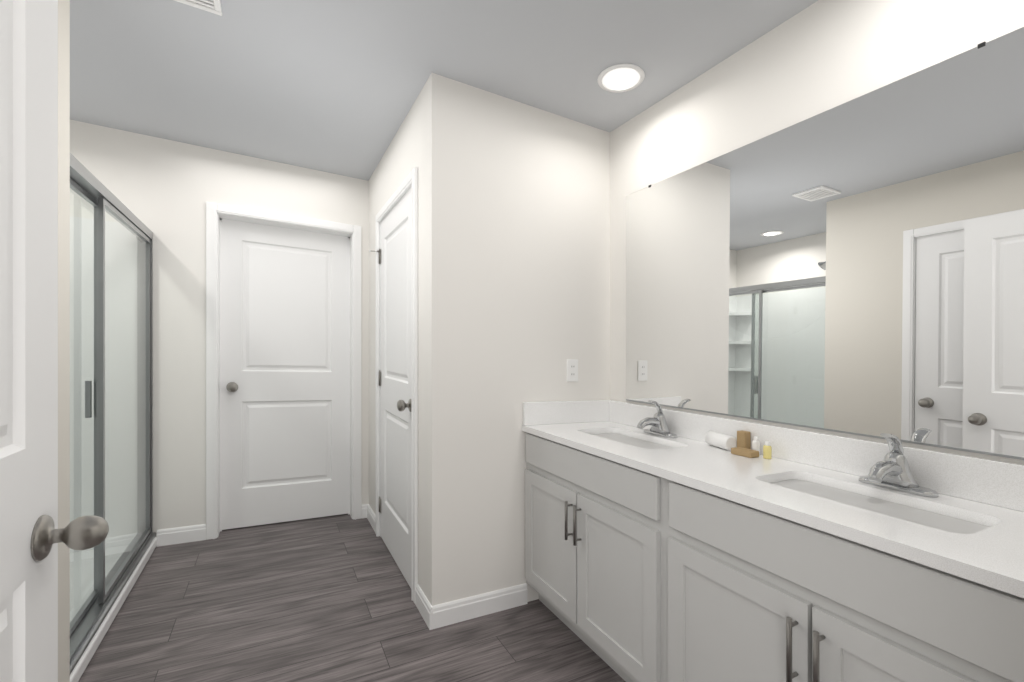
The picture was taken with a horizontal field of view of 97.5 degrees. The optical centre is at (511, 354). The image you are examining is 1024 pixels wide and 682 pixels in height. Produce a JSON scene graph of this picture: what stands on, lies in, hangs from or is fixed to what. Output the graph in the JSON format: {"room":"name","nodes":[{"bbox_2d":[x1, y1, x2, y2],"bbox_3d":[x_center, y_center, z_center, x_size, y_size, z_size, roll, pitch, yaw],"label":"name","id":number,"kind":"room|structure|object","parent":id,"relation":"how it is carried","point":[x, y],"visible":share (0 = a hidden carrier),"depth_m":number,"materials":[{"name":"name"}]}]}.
{"room":"bathroom","nodes":[
{"label":"bathroom","id":0,"kind":"room"},
{"bbox_2d":[58,0,69,681],"bbox_3d":[-0.715,-0.034,-0.021,0.140,2.494,3.237,0,0,-28],"label":"wall","id":1,"kind":"structure","parent":0,"point":[63,333],"depth_m":1.40,"materials":[{"name":"white paint"}]},
{"bbox_2d":[0,0,108,681],"bbox_3d":[-0.596,0.167,0.376,0.202,2.045,0.915,0,0,-28],"label":"entry door","id":2,"kind":"structure","parent":1,"relation":"in","point":[32,535],"depth_m":0.69,"materials":[{"name":"white wood"}]},
{"bbox_2d":[70,120,368,536],"bbox_3d":[-2.071,-0.078,2.787,2.261,2.508,0.140,0,0,-28],"label":"wall","id":3,"kind":"structure","parent":0,"point":[164,191],"depth_m":2.75,"materials":[{"name":"white paint"}]},
{"bbox_2d":[206,202,361,539],"bbox_3d":[-1.528,0.110,3.076,0.929,2.128,0.177,0,0,-28],"label":"door frame","id":4,"kind":"structure","parent":3,"relation":"attached to","point":[216,214],"depth_m":2.92,"materials":[{"name":"white wood"}]},
{"bbox_2d":[222,220,347,529],"bbox_3d":[-1.554,0.136,3.123,0.798,2.054,0.175,0,0,-28],"label":"door","id":5,"kind":"structure","parent":3,"relation":"in","point":[284,375],"depth_m":3.09,"materials":[{"name":"white wood"}]},
{"bbox_2d":[78,514,625,681],"bbox_3d":[-0.432,1.226,0.940,3.406,0.236,4.945,0,0,-28],"label":"floor","id":6,"kind":"structure","parent":0,"point":[323,599],"depth_m":1.96,"materials":[{"name":"wood"}]},
{"bbox_2d":[70,153,156,681],"bbox_3d":[-2.177,0.112,1.841,0.899,2.099,1.426,0,0,-28],"label":"shower","id":7,"kind":"object","parent":6,"relation":"on","point":[111,373],"visible":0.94,"depth_m":2.38,"materials":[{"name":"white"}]},
{"bbox_2d":[525,456,1023,681],"bbox_3d":[0.694,0.890,1.528,0.578,0.731,1.766,0,0,-28],"label":"bathroom vanity","id":8,"kind":"object","parent":6,"relation":"on","point":[688,554],"depth_m":1.24,"materials":[{"name":"grey paint"}]},
{"bbox_2d":[522,416,1023,611],"bbox_3d":[0.708,0.377,1.536,0.550,0.071,1.770,0,0,-28],"label":"countertop","id":9,"kind":"structure","parent":8,"relation":"on","point":[980,551],"depth_m":1.16,"materials":[{"name":"white stone"}]},
{"bbox_2d":[570,432,661,491],"bbox_3d":[0.507,0.453,1.951,0.260,0.154,0.486,0,0,-28],"label":"sink","id":10,"kind":"object","parent":9,"relation":"in","point":[581,463],"depth_m":1.68,"materials":[{"name":"white ceramic"}]},
{"bbox_2d":[637,400,676,437],"bbox_3d":[0.626,0.283,2.014,0.164,0.160,0.179,0,0,-28],"label":"faucet","id":11,"kind":"object","parent":9,"relation":"on","point":[657,422],"visible":0.98,"depth_m":2.01,"materials":[{"name":"silver metal"}]},
{"bbox_2d":[705,431,736,450],"bbox_3d":[0.824,0.338,1.771,0.056,0.057,0.120,0,0,-14],"label":"roll","id":12,"kind":"object","parent":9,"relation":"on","point":[722,441],"visible":0.92,"depth_m":1.74,"materials":[{"name":"white fabric"}]},
{"bbox_2d":[737,430,750,448],"bbox_3d":[0.881,0.329,1.708,0.035,0.079,0.035,0,0,-28],"label":"box","id":13,"kind":"object","parent":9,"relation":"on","point":[743,439],"visible":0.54,"depth_m":1.70,"materials":[{"name":"beige paper"}]},
{"bbox_2d":[731,447,758,457],"bbox_3d":[0.852,0.356,1.642,0.052,0.024,0.080,0,0,-28],"label":"soap bar","id":14,"kind":"object","parent":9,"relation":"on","point":[745,452],"visible":0.96,"depth_m":1.62,"materials":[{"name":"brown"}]},
{"bbox_2d":[752,436,759,454],"bbox_3d":[0.903,0.336,1.664,0.027,0.067,0.027,0,0,-28],"label":"shampoo bottle","id":15,"kind":"object","parent":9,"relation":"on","point":[755,444],"visible":0.85,"depth_m":1.65,"materials":[{"name":"white plastic"}]},
{"bbox_2d":[763,441,771,458],"bbox_3d":[0.911,0.339,1.602,0.027,0.061,0.027,0,0,-28],"label":"lotion bottle","id":16,"kind":"object","parent":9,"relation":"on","point":[767,450],"visible":1,"depth_m":1.59,"materials":[{"name":"yellow plastic"}]},
{"bbox_2d":[742,476,985,611],"bbox_3d":[0.921,0.467,1.179,0.260,0.154,0.486,0,0,-28],"label":"sink","id":17,"kind":"object","parent":9,"relation":"in","point":[931,587],"depth_m":0.95,"materials":[{"name":"white ceramic"}]},
{"bbox_2d":[859,433,938,496],"bbox_3d":[1.039,0.297,1.243,0.164,0.160,0.179,0,0,-28],"label":"faucet","id":18,"kind":"object","parent":9,"relation":"on","point":[891,470],"visible":1,"depth_m":1.24,"materials":[{"name":"silver metal"}]},
{"bbox_2d":[369,90,421,588],"bbox_3d":[-0.701,-0.033,2.773,0.140,2.467,1.459,0,0,-28],"label":"wall","id":19,"kind":"structure","parent":0,"point":[401,159],"depth_m":2.55,"materials":[{"name":"white paint"}]},
{"bbox_2d":[379,189,410,587],"bbox_3d":[-0.654,0.165,2.577,0.175,2.043,0.803,0,0,-28],"label":"closet door","id":20,"kind":"structure","parent":19,"relation":"in","point":[395,379],"depth_m":2.55,"materials":[{"name":"white wood"}]},
{"bbox_2d":[376,167,417,602],"bbox_3d":[-0.608,0.140,2.595,0.177,2.118,0.922,0,0,-28],"label":"trim","id":21,"kind":"structure","parent":19,"relation":"attached to","point":[409,182],"depth_m":2.18,"materials":[{"name":"white wood"}]},
{"bbox_2d":[70,0,817,180],"bbox_3d":[-0.432,-1.274,0.940,3.406,0.236,4.945,0,0,-28],"label":"ceiling","id":22,"kind":"structure","parent":0,"point":[333,86],"depth_m":1.90,"materials":[{"name":"grey paint"}]},
{"bbox_2d":[174,0,221,15],"bbox_3d":[-1.130,-1.259,1.507,0.250,0.026,0.210,0,0,-28],"label":"air vent","id":23,"kind":"object","parent":22,"relation":"attached to","point":[213,6],"visible":1,"depth_m":1.60,"materials":[{"name":"white metal"}]},
{"bbox_2d":[597,63,644,92],"bbox_3d":[0.477,-1.211,1.968,0.202,0.013,0.202,0,0,-28],"label":"recessed light","id":24,"kind":"object","parent":22,"relation":"attached to","point":[623,77],"depth_m":1.96,"materials":[{"name":"white plastic"}]},
{"bbox_2d":[422,73,609,605],"bbox_3d":[0.057,-0.008,2.272,1.005,2.471,0.140,0,0,-28],"label":"wall","id":25,"kind":"structure","parent":0,"point":[515,255],"depth_m":2.12,"materials":[{"name":"white paint"}]},
{"bbox_2d":[157,504,526,629],"bbox_3d":[-0.601,1.143,1.649,1.701,0.195,3.255,0,0,-28],"label":"baseboard","id":26,"kind":"structure","parent":25,"relation":"attached to","point":[454,611],"depth_m":2.11,"materials":[{"name":"white wood"}]},
{"bbox_2d":[567,359,577,381],"bbox_3d":[0.313,0.080,2.325,0.072,0.118,0.008,0,0,-28],"label":"electrical outlet plate","id":27,"kind":"object","parent":25,"relation":"attached to","point":[572,370],"visible":1,"depth_m":2.32,"materials":[{"name":"white plastic"}]},
{"bbox_2d":[610,0,1023,464],"bbox_3d":[1.319,0.033,1.130,0.140,2.496,3.346,0,0,-28],"label":"wall","id":28,"kind":"structure","parent":0,"point":[816,58],"depth_m":1.61,"materials":[{"name":"white paint"}]},
{"bbox_2d":[626,27,1023,459],"bbox_3d":[0.945,-0.283,1.669,0.008,1.082,1.490,0,0,-28],"label":"mirror","id":29,"kind":"object","parent":28,"relation":"attached to","point":[855,266],"visible":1,"depth_m":1.40,"materials":[{"name":"clear glass"}]}
]}

